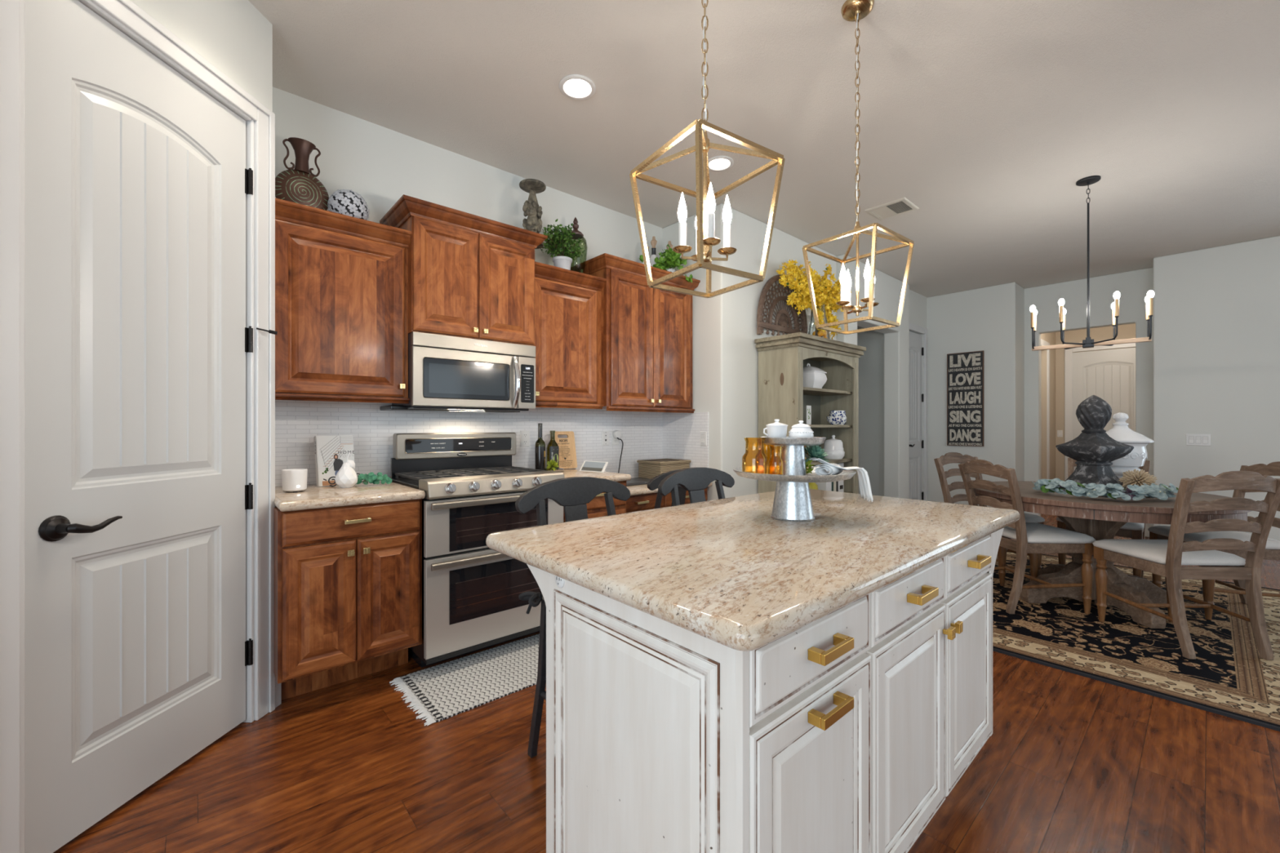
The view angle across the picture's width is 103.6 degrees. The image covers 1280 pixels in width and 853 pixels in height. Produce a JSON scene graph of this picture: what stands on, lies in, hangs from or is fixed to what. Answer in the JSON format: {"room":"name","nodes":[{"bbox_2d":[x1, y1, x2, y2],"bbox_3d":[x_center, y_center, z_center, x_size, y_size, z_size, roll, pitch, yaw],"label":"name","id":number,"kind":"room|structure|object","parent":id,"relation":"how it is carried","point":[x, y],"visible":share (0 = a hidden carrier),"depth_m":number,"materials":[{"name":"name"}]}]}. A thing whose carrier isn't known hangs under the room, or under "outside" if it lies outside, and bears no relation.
{"room":"kitchen","nodes":[
{"label":"kitchen","id":0,"kind":"room"},
{"bbox_2d":[131,0,272,111],"bbox_3d":[-1.733,-0.263,0.933,0.120,2.965,2.520,0,0,4],"label":"wall","id":1,"kind":"structure","parent":0,"point":[234,37],"depth_m":1.98,"materials":[{"name":"white paint"}]},
{"bbox_2d":[0,0,275,852],"bbox_3d":[-1.662,-0.064,1.711,0.126,2.568,0.931,0,0,3],"label":"trim","id":2,"kind":"structure","parent":1,"relation":"attached to","point":[125,15],"depth_m":1.56,"materials":[{"name":"white paint"}]},
{"bbox_2d":[24,0,277,852],"bbox_3d":[-1.619,-0.025,1.740,0.127,2.454,0.781,0,0,6],"label":"door","id":3,"kind":"structure","parent":1,"relation":"in","point":[137,180],"depth_m":1.60,"materials":[{"name":"grey paint"}]},
{"bbox_2d":[275,676,281,707],"bbox_3d":[-1.588,1.137,2.195,0.016,0.165,0.044,0,0,4],"label":"baseboard","id":4,"kind":"structure","parent":1,"relation":"attached to","point":[277,686],"depth_m":2.20,"materials":[{"name":"white paint"}]},
{"bbox_2d":[272,86,662,486],"bbox_3d":[-0.955,-0.263,3.479,2.980,2.965,0.123,0,0,-41],"label":"wall","id":5,"kind":"structure","parent":0,"point":[380,164],"depth_m":3.09,"materials":[{"name":"white paint"}]},
{"bbox_2d":[275,197,411,404],"bbox_3d":[-1.566,-0.579,2.612,0.608,0.912,0.385,0,0,-41],"label":"upper cabinet","id":6,"kind":"object","parent":5,"relation":"attached to","point":[341,281],"visible":0.91,"depth_m":2.48,"materials":[{"name":"brown wood"}]},
{"bbox_2d":[275,137,328,210],"bbox_3d":[-1.675,-1.220,2.497,0.234,0.371,0.093,0,0,-41],"label":"vase","id":7,"kind":"object","parent":6,"relation":"on","point":[297,185],"visible":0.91,"depth_m":2.47,"materials":[{"name":"brown ceramic"}]},
{"bbox_2d":[327,189,368,220],"bbox_3d":[-1.512,-1.129,2.615,0.195,0.191,0.194,0,0,-41],"label":"decorative ball","id":8,"kind":"object","parent":6,"relation":"on","point":[348,202],"visible":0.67,"depth_m":2.55,"materials":[{"name":"grey ceramic"}]},
{"bbox_2d":[379,194,547,346],"bbox_3d":[-1.044,-0.847,3.035,0.851,0.690,0.445,0,0,-41],"label":"upper cabinet","id":9,"kind":"object","parent":5,"relation":"attached to","point":[470,276],"visible":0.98,"depth_m":2.85,"materials":[{"name":"brown wood"}]},
{"bbox_2d":[379,331,535,413],"bbox_3d":[-1.054,-0.296,2.997,0.793,0.408,0.455,0,0,-41],"label":"microwave oven","id":10,"kind":"object","parent":9,"relation":"attached to","point":[446,373],"visible":1,"depth_m":2.86,"materials":[{"name":"grey metal"}]},
{"bbox_2d":[519,178,546,248],"bbox_3d":[-0.706,-1.391,3.314,0.174,0.398,0.173,0,0,28],"label":"candle holder","id":11,"kind":"object","parent":9,"relation":"on","point":[531,208],"visible":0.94,"depth_m":3.28,"materials":[{"name":"grey stone"}]},
{"bbox_2d":[520,431,529,447],"bbox_3d":[-0.804,0.086,3.525,0.070,0.114,0.008,0,0,-41],"label":"power outlet","id":12,"kind":"object","parent":5,"relation":"attached to","point":[524,435],"visible":1,"depth_m":3.52,"materials":[{"name":"white plastic"}]},
{"bbox_2d":[533,261,606,408],"bbox_3d":[-0.576,-0.579,3.489,0.566,0.912,0.385,0,0,-41],"label":"upper cabinet","id":13,"kind":"object","parent":5,"relation":"attached to","point":[568,303],"visible":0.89,"depth_m":3.36,"materials":[{"name":"brown wood"}]},
{"bbox_2d":[540,218,584,270],"bbox_3d":[-0.548,-1.209,3.423,0.263,0.348,0.334,0,0,33],"label":"boxwood","id":14,"kind":"object","parent":13,"relation":"on","point":[560,242],"visible":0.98,"depth_m":3.39,"materials":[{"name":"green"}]},
{"bbox_2d":[570,217,587,273],"bbox_3d":[-0.465,-1.274,3.634,0.173,0.478,0.173,0,0,-41],"label":"glass jar","id":15,"kind":"object","parent":13,"relation":"on","point":[575,226],"visible":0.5,"depth_m":3.63,"materials":[{"name":"green glass"}]},
{"bbox_2d":[570,253,700,413],"bbox_3d":[-0.012,-0.649,3.947,1.003,1.078,0.445,0,0,-41],"label":"upper cabinet","id":16,"kind":"object","parent":5,"relation":"attached to","point":[646,331],"visible":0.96,"depth_m":3.73,"materials":[{"name":"brown wood"}]},
{"bbox_2d":[639,244,693,283],"bbox_3d":[0.201,-1.314,3.976,0.447,0.353,0.300,0,0,-41],"label":"fern","id":17,"kind":"object","parent":16,"relation":"on","point":[672,259],"visible":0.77,"depth_m":3.98,"materials":[{"name":"green plant"}]},
{"bbox_2d":[552,256,572,270],"bbox_3d":[-0.530,-1.089,3.443,0.134,0.108,0.134,0,0,-41],"label":"pot","id":18,"kind":"object","parent":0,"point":[564,262],"depth_m":3.39,"materials":[{"name":"grey ceramic"}]},
{"bbox_2d":[53,513,1279,852],"bbox_3d":[3.751,1.250,2.250,13.800,0.060,8.200,0,0,-41],"label":"floor","id":19,"kind":"structure","parent":0,"point":[1070,762],"depth_m":1.73,"materials":[{"name":"laminate"}]},
{"bbox_2d":[274,498,422,700],"bbox_3d":[-1.467,0.784,2.474,0.570,0.872,0.690,0,0,-41],"label":"base cabinet","id":20,"kind":"object","parent":19,"relation":"on","point":[348,580],"visible":0.98,"depth_m":2.22,"materials":[{"name":"brown wood"}]},
{"bbox_2d":[274,480,425,511],"bbox_3d":[-1.466,0.326,2.477,0.574,0.040,0.698,0,0,-41],"label":"countertop","id":21,"kind":"structure","parent":20,"relation":"on","point":[313,497],"depth_m":2.27,"materials":[{"name":"beige stone"}]},
{"bbox_2d":[280,468,307,492],"bbox_3d":[-1.619,0.254,2.361,0.102,0.104,0.102,0,0,-41],"label":"candle","id":22,"kind":"object","parent":21,"relation":"on","point":[295,480],"visible":1,"depth_m":2.32,"materials":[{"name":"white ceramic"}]},
{"bbox_2d":[323,473,359,486],"bbox_3d":[-1.572,0.225,2.638,0.176,0.159,0.172,0,0,-41],"label":"easel","id":23,"kind":"object","parent":21,"relation":"on","point":[357,473],"visible":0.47,"depth_m":2.54,"materials":[{"name":"grey"}]},
{"bbox_2d":[314,435,355,487],"bbox_3d":[-1.593,0.179,2.635,0.088,0.263,0.176,0,0,45],"label":"book","id":24,"kind":"object","parent":23,"relation":"on","point":[331,451],"visible":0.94,"depth_m":2.61,"materials":[{"name":"white paper"}]},
{"bbox_2d":[322,445,343,485],"bbox_3d":[-1.573,0.197,2.625,0.045,0.210,0.151,0,0,44],"label":"print","id":25,"kind":"object","parent":24,"relation":"attached to","point":[332,455],"depth_m":2.60,"materials":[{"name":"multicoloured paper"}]},
{"bbox_2d":[320,435,352,471],"bbox_3d":[-1.583,0.141,2.631,0.040,0.184,0.155,0,0,44],"label":"print","id":26,"kind":"object","parent":24,"relation":"attached to","point":[335,450],"depth_m":2.62,"materials":[{"name":"grey paper"}]},
{"bbox_2d":[334,452,358,488],"bbox_3d":[-1.472,0.217,2.527,0.096,0.176,0.096,0,0,-19],"label":"pear","id":27,"kind":"object","parent":21,"relation":"on","point":[346,477],"visible":1,"depth_m":2.50,"materials":[{"name":"white ceramic"}]},
{"bbox_2d":[355,471,391,484],"bbox_3d":[-1.387,0.270,2.606,0.186,0.063,0.066,0,0,-30],"label":"eucalyptus sprig","id":28,"kind":"object","parent":21,"relation":"on","point":[371,477],"visible":0.88,"depth_m":2.60,"materials":[{"name":"green plant"}]},
{"bbox_2d":[389,633,539,725],"bbox_3d":[-0.570,1.216,2.638,1.259,0.009,0.493,0,0,-41],"label":"runner rug","id":29,"kind":"object","parent":19,"relation":"on","point":[444,691],"visible":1,"depth_m":2.40,"materials":[{"name":"white fabric"}]},
{"bbox_2d":[391,432,564,667],"bbox_3d":[-0.921,0.630,2.875,0.778,1.180,0.696,0,0,-41],"label":"gas range","id":30,"kind":"object","parent":19,"relation":"on","point":[471,590],"visible":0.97,"depth_m":2.60,"materials":[{"name":"silver metal"}]},
{"bbox_2d":[515,476,630,757],"bbox_3d":[-0.111,0.712,1.854,0.532,1.016,0.494,0,0,-41],"label":"bar stool","id":31,"kind":"object","parent":19,"relation":"on","point":[573,493],"visible":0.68,"depth_m":1.92,"materials":[{"name":"black paint"}]},
{"bbox_2d":[563,480,626,522],"bbox_3d":[-0.476,0.784,3.331,0.489,0.872,0.720,0,0,-41],"label":"base cabinet","id":32,"kind":"object","parent":19,"relation":"on","point":[596,508],"visible":0.09,"depth_m":3.10,"materials":[{"name":"brown wood"}]},
{"bbox_2d":[562,468,631,481],"bbox_3d":[-0.478,0.326,3.333,0.498,0.040,0.726,0,0,-41],"label":"countertop","id":33,"kind":"structure","parent":32,"relation":"on","point":[568,473],"depth_m":3.20,"materials":[{"name":"beige stone"}]},
{"bbox_2d":[545,468,564,471],"bbox_3d":[-0.628,0.297,3.396,0.250,0.015,0.140,0,0,-41],"label":"tray","id":34,"kind":"object","parent":33,"relation":"on","point":[559,469],"visible":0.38,"depth_m":3.39,"materials":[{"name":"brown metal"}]},
{"bbox_2d":[534,423,545,470],"bbox_3d":[-0.668,0.138,3.374,0.069,0.320,0.068,0,0,-41],"label":"wine bottle","id":35,"kind":"object","parent":34,"relation":"on","point":[540,446],"visible":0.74,"depth_m":3.35,"materials":[{"name":"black glass"}]},
{"bbox_2d":[546,431,559,470],"bbox_3d":[-0.595,0.163,3.431,0.084,0.270,0.086,0,0,-41],"label":"oil bottle","id":36,"kind":"object","parent":34,"relation":"on","point":[553,448],"visible":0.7,"depth_m":3.40,"materials":[{"name":"green glass"}]},
{"bbox_2d":[555,431,577,469],"bbox_3d":[-0.550,0.170,3.640,0.196,0.271,0.061,0,0,-41],"label":"board","id":37,"kind":"object","parent":33,"relation":"on","point":[567,454],"visible":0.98,"depth_m":3.65,"materials":[{"name":"brown wood"}]},
{"bbox_2d":[579,460,608,472],"bbox_3d":[-0.308,0.273,3.433,0.219,0.071,0.080,0,0,38],"label":"smart display","id":38,"kind":"object","parent":33,"relation":"on","point":[587,466],"visible":0.91,"depth_m":3.42,"materials":[{"name":"white plastic"}]},
{"bbox_2d":[626,487,707,512],"bbox_3d":[0.020,0.848,3.876,0.966,0.745,0.560,0,0,-41],"label":"base cabinet","id":39,"kind":"object","parent":19,"relation":"on","point":[646,501],"visible":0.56,"depth_m":3.57,"materials":[{"name":"brown wood"}]},
{"bbox_2d":[626,482,712,496],"bbox_3d":[0.023,0.454,3.877,0.968,0.038,0.576,0,0,-41],"label":"countertop","id":40,"kind":"structure","parent":39,"relation":"on","point":[635,490],"depth_m":3.53,"materials":[{"name":"beige stone"}]},
{"bbox_2d":[626,477,650,485],"bbox_3d":[-0.058,0.421,3.861,0.370,0.019,0.260,0,0,-41],"label":"laptop","id":41,"kind":"object","parent":40,"relation":"on","point":[635,481],"visible":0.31,"depth_m":3.79,"materials":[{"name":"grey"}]},
{"bbox_2d":[636,458,691,479],"bbox_3d":[0.198,0.354,4.134,0.350,0.159,0.286,0,0,-41],"label":"storage basket","id":42,"kind":"object","parent":40,"relation":"on","point":[647,468],"visible":0.73,"depth_m":4.04,"materials":[{"name":"beige wicker"}]},
{"bbox_2d":[647,469,686,508],"bbox_3d":[0.113,0.747,3.396,0.532,0.946,0.494,0,0,-41],"label":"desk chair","id":43,"kind":"object","parent":19,"relation":"on","point":[653,484],"visible":0.2,"depth_m":3.13,"materials":[{"name":"black paint"}]},
{"bbox_2d":[657,466,734,506],"bbox_3d":[0.428,0.712,2.331,0.532,1.016,0.494,0,0,-41],"label":"bar stool","id":44,"kind":"object","parent":19,"relation":"on","point":[693,480],"visible":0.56,"depth_m":2.48,"materials":[{"name":"black paint"}]},
{"bbox_2d":[526,528,1004,852],"bbox_3d":[0.527,0.782,1.596,1.595,0.876,0.786,0,0,-41],"label":"kitchen island","id":45,"kind":"object","parent":19,"relation":"on","point":[848,731],"visible":0.89,"depth_m":1.04,"materials":[{"name":"beige paint"}]},
{"bbox_2d":[485,488,1020,651],"bbox_3d":[0.472,0.324,1.635,1.650,0.040,0.920,0,0,-41],"label":"island countertop","id":46,"kind":"structure","parent":45,"relation":"on","point":[726,572],"depth_m":1.23,"materials":[{"name":"beige stone"}]},
{"bbox_2d":[733,436,856,521],"bbox_3d":[0.507,0.169,1.675,0.390,0.268,0.390,0,0,-41],"label":"tiered stand","id":47,"kind":"object","parent":46,"relation":"on","point":[792,502],"visible":0.9,"depth_m":1.62,"materials":[{"name":"metal"}]},
{"bbox_2d":[742,437,767,474],"bbox_3d":[0.377,0.101,1.655,0.083,0.128,0.083,0,0,-41],"label":"vase","id":48,"kind":"object","parent":47,"relation":"on","point":[744,457],"visible":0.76,"depth_m":1.65,"materials":[{"name":"orange glass"}]},
{"bbox_2d":[755,438,777,474],"bbox_3d":[0.439,0.104,1.750,0.077,0.122,0.077,0,0,-41],"label":"vase","id":49,"kind":"object","parent":47,"relation":"on","point":[775,455],"visible":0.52,"depth_m":1.74,"materials":[{"name":"orange glass"}]},
{"bbox_2d":[763,418,787,437],"bbox_3d":[0.455,0.016,1.675,0.071,0.080,0.071,0,0,-41],"label":"jar","id":50,"kind":"object","parent":47,"relation":"on","point":[776,429],"visible":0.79,"depth_m":1.65,"materials":[{"name":"white ceramic"}]},
{"bbox_2d":[788,420,813,437],"bbox_3d":[0.533,0.018,1.667,0.079,0.076,0.079,0,0,-41],"label":"jar","id":51,"kind":"object","parent":47,"relation":"on","point":[801,429],"visible":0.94,"depth_m":1.64,"materials":[{"name":"white ceramic"}]},
{"bbox_2d":[804,445,830,473],"bbox_3d":[0.589,0.109,1.719,0.148,0.112,0.109,0,0,-41],"label":"succulent","id":52,"kind":"object","parent":47,"relation":"on","point":[812,451],"visible":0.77,"depth_m":1.70,"materials":[{"name":"green plant"}]},
{"bbox_2d":[808,457,873,502],"bbox_3d":[0.649,0.172,1.646,0.189,0.141,0.104,0,0,0],"label":"tea towel","id":53,"kind":"object","parent":47,"relation":"hanging from","point":[833,468],"visible":0.98,"depth_m":1.62,"materials":[{"name":"white fabric"}]},
{"bbox_2d":[754,332,866,493],"bbox_3d":[1.510,0.247,4.394,1.125,1.945,0.424,0,0,-41],"label":"hutch","id":54,"kind":"object","parent":19,"relation":"on","point":[783,396],"visible":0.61,"depth_m":4.19,"materials":[{"name":"green paint"}]},
{"bbox_2d":[756,274,807,335],"bbox_3d":[1.270,-1.048,4.440,0.766,0.565,0.032,0,0,-41],"label":"wall panel","id":55,"kind":"object","parent":54,"relation":"on","point":[782,327],"visible":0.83,"depth_m":4.36,"materials":[{"name":"brown wood"}]},
{"bbox_2d":[803,363,826,388],"bbox_3d":[1.480,-0.434,4.394,0.230,0.232,0.230,0,0,-41],"label":"tureen","id":56,"kind":"object","parent":54,"relation":"on","point":[813,377],"visible":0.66,"depth_m":4.30,"materials":[{"name":"white ceramic"}]},
{"bbox_2d":[807,304,830,338],"bbox_3d":[1.584,-0.897,4.473,0.208,0.345,0.208,0,0,-41],"label":"glass vase","id":57,"kind":"object","parent":54,"relation":"on","point":[824,305],"visible":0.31,"depth_m":4.45,"materials":[{"name":"clear glass"}]},
{"bbox_2d":[776,259,851,339],"bbox_3d":[1.525,-1.110,4.434,1.106,0.731,0.386,0,0,-41],"label":"branches","id":58,"kind":"object","parent":57,"relation":"in","point":[824,291],"visible":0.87,"depth_m":4.33,"materials":[{"name":"yellow plant"}]},
{"bbox_2d":[803,386,852,395],"bbox_3d":[1.491,-0.306,4.416,0.965,0.024,0.335,0,0,-41],"label":"shelf","id":59,"kind":"object","parent":54,"relation":"attached to","point":[807,391],"depth_m":4.42,"materials":[{"name":"beige wood"}]},
{"bbox_2d":[806,457,852,465],"bbox_3d":[1.491,0.307,4.416,0.965,0.024,0.335,0,0,-41],"label":"shelf","id":60,"kind":"object","parent":54,"relation":"attached to","point":[845,460],"depth_m":4.44,"materials":[{"name":"beige wood"}]},
{"bbox_2d":[822,435,844,459],"bbox_3d":[1.770,0.186,4.610,0.196,0.218,0.196,0,0,-41],"label":"lidded jar","id":61,"kind":"object","parent":54,"relation":"on","point":[833,446],"visible":0.94,"depth_m":4.54,"materials":[{"name":"white ceramic"}]},
{"bbox_2d":[992,551,1279,731],"bbox_3d":[3.091,1.214,3.509,2.780,0.012,2.030,0,0,-41],"label":"area rug","id":62,"kind":"object","parent":19,"relation":"on","point":[1228,677],"visible":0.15,"depth_m":2.76,"materials":[{"name":"black fabric"}]},
{"bbox_2d":[933,452,1044,586],"bbox_3d":[2.851,0.716,4.141,0.500,0.982,0.616,0,0,-21],"label":"dining chair","id":63,"kind":"object","parent":62,"relation":"on","point":[950,457],"visible":0.43,"depth_m":4.28,"materials":[{"name":"brown wood"}]},
{"bbox_2d":[1024,513,1044,523],"bbox_3d":[2.879,0.720,4.069,0.495,0.064,0.460,0,0,-21],"label":"seat cushion","id":64,"kind":"object","parent":63,"relation":"on","point":[1028,517],"depth_m":3.92,"materials":[{"name":"fabric"}]},
{"bbox_2d":[958,459,1095,613],"bbox_3d":[2.625,0.716,3.458,0.616,0.982,0.500,0,0,-2],"label":"dining chair","id":65,"kind":"object","parent":62,"relation":"on","point":[1033,539],"visible":0.77,"depth_m":3.25,"materials":[{"name":"brown wood"}]},
{"bbox_2d":[1001,522,1095,543],"bbox_3d":[2.703,0.720,3.460,0.460,0.064,0.495,0,0,-2],"label":"seat cushion","id":66,"kind":"object","parent":65,"relation":"on","point":[1035,533],"depth_m":3.26,"materials":[{"name":"fabric"}]},
{"bbox_2d":[1056,457,1150,577],"bbox_3d":[3.670,0.716,3.995,0.616,0.982,0.500,0,0,-41],"label":"dining chair","id":67,"kind":"object","parent":62,"relation":"on","point":[1135,531],"visible":0.14,"depth_m":3.73,"materials":[{"name":"brown wood"}]},
{"bbox_2d":[1056,516,1144,530],"bbox_3d":[3.612,0.720,3.943,0.460,0.064,0.495,0,0,-41],"label":"seat cushion","id":68,"kind":"object","parent":67,"relation":"on","point":[1128,526],"depth_m":3.67,"materials":[{"name":"fabric"}]},
{"bbox_2d":[973,480,1251,628],"bbox_3d":[3.109,0.829,3.458,1.400,0.757,1.400,0,0,-41],"label":"dining table","id":69,"kind":"object","parent":62,"relation":"on","point":[1098,517],"visible":0.64,"depth_m":3.22,"materials":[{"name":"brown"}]},
{"bbox_2d":[1055,395,1133,488],"bbox_3d":[3.166,0.108,3.515,0.311,0.657,0.311,0,0,-13],"label":"stone finial","id":70,"kind":"object","parent":69,"relation":"on","point":[1094,451],"visible":0.97,"depth_m":3.45,"materials":[{"name":"grey stone"}]},
{"bbox_2d":[1031,478,1178,500],"bbox_3d":[2.941,0.391,3.182,0.718,0.103,0.455,0,0,31],"label":"eucalyptus garland","id":71,"kind":"object","parent":69,"relation":"on","point":[1162,491],"visible":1,"depth_m":3.07,"materials":[{"name":"green plant"}]},
{"bbox_2d":[1106,412,1154,478],"bbox_3d":[3.568,0.166,3.740,0.354,0.541,0.354,0,0,-41],"label":"urn","id":72,"kind":"object","parent":69,"relation":"on","point":[1120,432],"visible":0.45,"depth_m":3.63,"materials":[{"name":"white ceramic"}]},
{"bbox_2d":[1118,469,1157,488],"bbox_3d":[3.332,0.359,3.372,0.189,0.150,0.186,0,0,-41],"label":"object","id":73,"kind":"object","parent":69,"relation":"on","point":[1139,478],"visible":0.77,"depth_m":3.34,"materials":[{"name":"beige"}]},
{"bbox_2d":[1092,471,1279,660],"bbox_3d":[3.066,0.716,2.858,0.500,0.982,0.616,0,0,1],"label":"dining chair","id":74,"kind":"object","parent":62,"relation":"on","point":[1162,557],"visible":1,"depth_m":2.66,"materials":[{"name":"brown wood"}]},
{"bbox_2d":[1092,539,1245,565],"bbox_3d":[3.068,0.720,2.936,0.495,0.064,0.460,0,0,2],"label":"seat cushion","id":75,"kind":"object","parent":74,"relation":"on","point":[1149,552],"depth_m":2.82,"materials":[{"name":"fabric"}]},
{"bbox_2d":[1147,461,1279,619],"bbox_3d":[3.863,0.716,3.303,0.616,0.982,0.500,0,0,14],"label":"dining chair","id":76,"kind":"object","parent":62,"relation":"on","point":[1272,552],"visible":0.49,"depth_m":3.23,"materials":[{"name":"brown wood"}]},
{"bbox_2d":[1147,525,1279,549],"bbox_3d":[3.787,0.720,3.321,0.460,0.064,0.495,0,0,13],"label":"seat cushion","id":77,"kind":"object","parent":76,"relation":"on","point":[1162,531],"depth_m":3.23,"materials":[{"name":"fabric"}]},
{"bbox_2d":[662,204,836,501],"bbox_3d":[1.066,-0.263,4.828,1.835,2.965,0.780,0,0,-41],"label":"wall","id":78,"kind":"structure","parent":0,"point":[725,353],"depth_m":4.09,"materials":[{"name":"white paint"}]},
{"bbox_2d":[662,412,708,467],"bbox_3d":[0.372,0.182,4.220,0.010,0.595,0.525,0,0,-41],"label":"backsplash","id":79,"kind":"structure","parent":78,"relation":"attached to","point":[680,431],"depth_m":4.20,"materials":[{"name":"tile"}]},
{"bbox_2d":[248,0,1279,297],"bbox_3d":[3.684,-1.785,2.325,13.800,0.080,8.400,0,0,-41],"label":"ceiling","id":80,"kind":"structure","parent":0,"point":[987,116],"depth_m":2.72,"materials":[{"name":"white paint"}]},
{"bbox_2d":[559,74,595,99],"bbox_3d":[-0.321,-1.740,2.588,0.188,0.009,0.188,0,0,-41],"label":"recessed light","id":81,"kind":"object","parent":80,"relation":"in","point":[575,86],"visible":1,"depth_m":2.58,"materials":[{"name":"white plastic"}]},
{"bbox_2d":[629,0,785,297],"bbox_3d":[0.188,-1.079,1.456,0.318,1.333,0.318,0,0,-34],"label":"lantern pendant","id":82,"kind":"object","parent":80,"relation":"hanging from","point":[705,205],"visible":1,"depth_m":1.44,"materials":[{"name":"gold metal"}]},
{"bbox_2d":[707,155,733,171],"bbox_3d":[0.526,-1.740,3.337,0.188,0.009,0.188,0,0,-41],"label":"recessed light","id":83,"kind":"object","parent":80,"relation":"in","point":[717,163],"visible":0.91,"depth_m":3.33,"materials":[{"name":"white plastic"}]},
{"bbox_2d":[802,0,914,334],"bbox_3d":[0.903,-1.079,2.091,0.317,1.333,0.317,0,0,-38],"label":"lantern pendant","id":84,"kind":"object","parent":80,"relation":"hanging from","point":[851,11],"visible":1,"depth_m":2.08,"materials":[{"name":"gold metal"}]},
{"bbox_2d":[864,197,919,220],"bbox_3d":[2.020,-1.739,4.042,0.293,0.011,0.307,0,0,-41],"label":"ceiling vent","id":85,"kind":"object","parent":80,"relation":"in","point":[901,206],"visible":1,"depth_m":4.03,"materials":[{"name":"white metal"}]},
{"bbox_2d":[1030,175,1154,351],"bbox_3d":[3.172,-1.153,3.565,0.644,1.185,0.424,0,0,42],"label":"linear chandelier","id":86,"kind":"object","parent":80,"relation":"hanging from","point":[1087,343],"visible":1,"depth_m":3.55,"materials":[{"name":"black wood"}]},
{"bbox_2d":[803,372,826,388],"bbox_3d":[1.480,-0.391,4.394,0.230,0.145,0.230,0,0,-41],"label":"bowl","id":87,"kind":"object","parent":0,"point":[811,380],"depth_m":4.30,"materials":[{"name":"white ceramic"}]},
{"bbox_2d":[857,325,884,496],"bbox_3d":[2.366,-0.263,6.166,1.885,2.965,0.860,0,0,-41],"label":"wall","id":88,"kind":"structure","parent":0,"point":[871,364],"depth_m":6.67,"materials":[{"name":"white paint"}]},
{"bbox_2d":[836,253,909,498],"bbox_3d":[2.626,-0.263,5.702,1.660,2.965,0.180,0,0,-41],"label":"wall","id":89,"kind":"structure","parent":0,"point":[887,289],"depth_m":6.01,"materials":[{"name":"white paint"}]},
{"bbox_2d":[909,289,926,500],"bbox_3d":[3.518,-0.263,6.577,0.835,2.965,0.130,0,0,-41],"label":"wall","id":90,"kind":"structure","parent":0,"point":[917,302],"depth_m":6.64,"materials":[{"name":"white paint"}]},
{"bbox_2d":[909,331,923,500],"bbox_3d":[3.568,-0.005,6.536,0.606,2.430,0.104,0,0,-41],"label":"door","id":91,"kind":"structure","parent":90,"relation":"in","point":[916,348],"depth_m":6.61,"materials":[{"name":"grey paint"}]},
{"bbox_2d":[909,323,927,500],"bbox_3d":[3.564,-0.045,6.515,0.772,2.530,0.025,0,0,-41],"label":"trim","id":92,"kind":"structure","parent":90,"relation":"attached to","point":[913,327],"depth_m":6.72,"materials":[{"name":"white paint"}]},
{"bbox_2d":[1040,332,1055,479],"bbox_3d":[5.904,-0.263,7.573,2.920,2.965,0.080,0,0,-41],"label":"wall","id":93,"kind":"structure","parent":0,"point":[1050,338],"depth_m":8.21,"materials":[{"name":"beige paint"}]},
{"bbox_2d":[1040,338,1049,479],"bbox_3d":[6.206,-0.060,7.775,1.000,2.560,0.022,0,0,-41],"label":"trim","id":94,"kind":"structure","parent":93,"relation":"attached to","point":[1043,343],"depth_m":8.04,"materials":[{"name":"white paint"}]},
{"bbox_2d":[1024,266,1153,537],"bbox_3d":[5.289,-0.263,5.974,0.120,2.965,1.180,0,0,-41],"label":"wall","id":95,"kind":"structure","parent":0,"point":[1133,286],"depth_m":5.92,"materials":[{"name":"white paint"}]},
{"bbox_2d":[1055,323,1135,480],"bbox_3d":[7.472,-0.263,8.079,0.100,2.965,1.800,0,0,-41],"label":"wall","id":96,"kind":"structure","parent":0,"point":[1128,331],"depth_m":8.44,"materials":[{"name":"beige paint"}]},
{"bbox_2d":[1064,342,1135,480],"bbox_3d":[7.443,-0.055,8.014,0.030,2.550,1.060,0,0,-41],"label":"trim","id":97,"kind":"structure","parent":96,"relation":"attached to","point":[1068,353],"depth_m":8.35,"materials":[{"name":"white paint"}]},
{"bbox_2d":[1072,347,1135,470],"bbox_3d":[7.452,-0.005,8.022,0.036,2.430,0.860,0,0,-41],"label":"door","id":98,"kind":"structure","parent":96,"relation":"in","point":[1109,375],"depth_m":8.02,"materials":[{"name":"beige paint"}]},
{"bbox_2d":[926,235,1279,541],"bbox_3d":[6.460,-0.263,4.220,0.450,2.965,7.560,0,0,-41],"label":"wall","id":99,"kind":"structure","parent":0,"point":[1216,310],"depth_m":5.03,"materials":[{"name":"white paint"}]},
{"bbox_2d":[946,350,984,446],"bbox_3d":[4.165,-0.350,6.452,0.031,1.198,0.408,0,0,-41],"label":"word sign","id":100,"kind":"object","parent":99,"relation":"attached to","point":[965,371],"visible":1,"depth_m":6.44,"materials":[{"name":"brown"}]},
{"bbox_2d":[1186,434,1210,445],"bbox_3d":[5.505,0.132,4.967,0.011,0.114,0.165,0,0,-41],"label":"light switch","id":101,"kind":"object","parent":99,"relation":"attached to","point":[1191,439],"visible":1,"depth_m":4.96,"materials":[{"name":"white plastic"}]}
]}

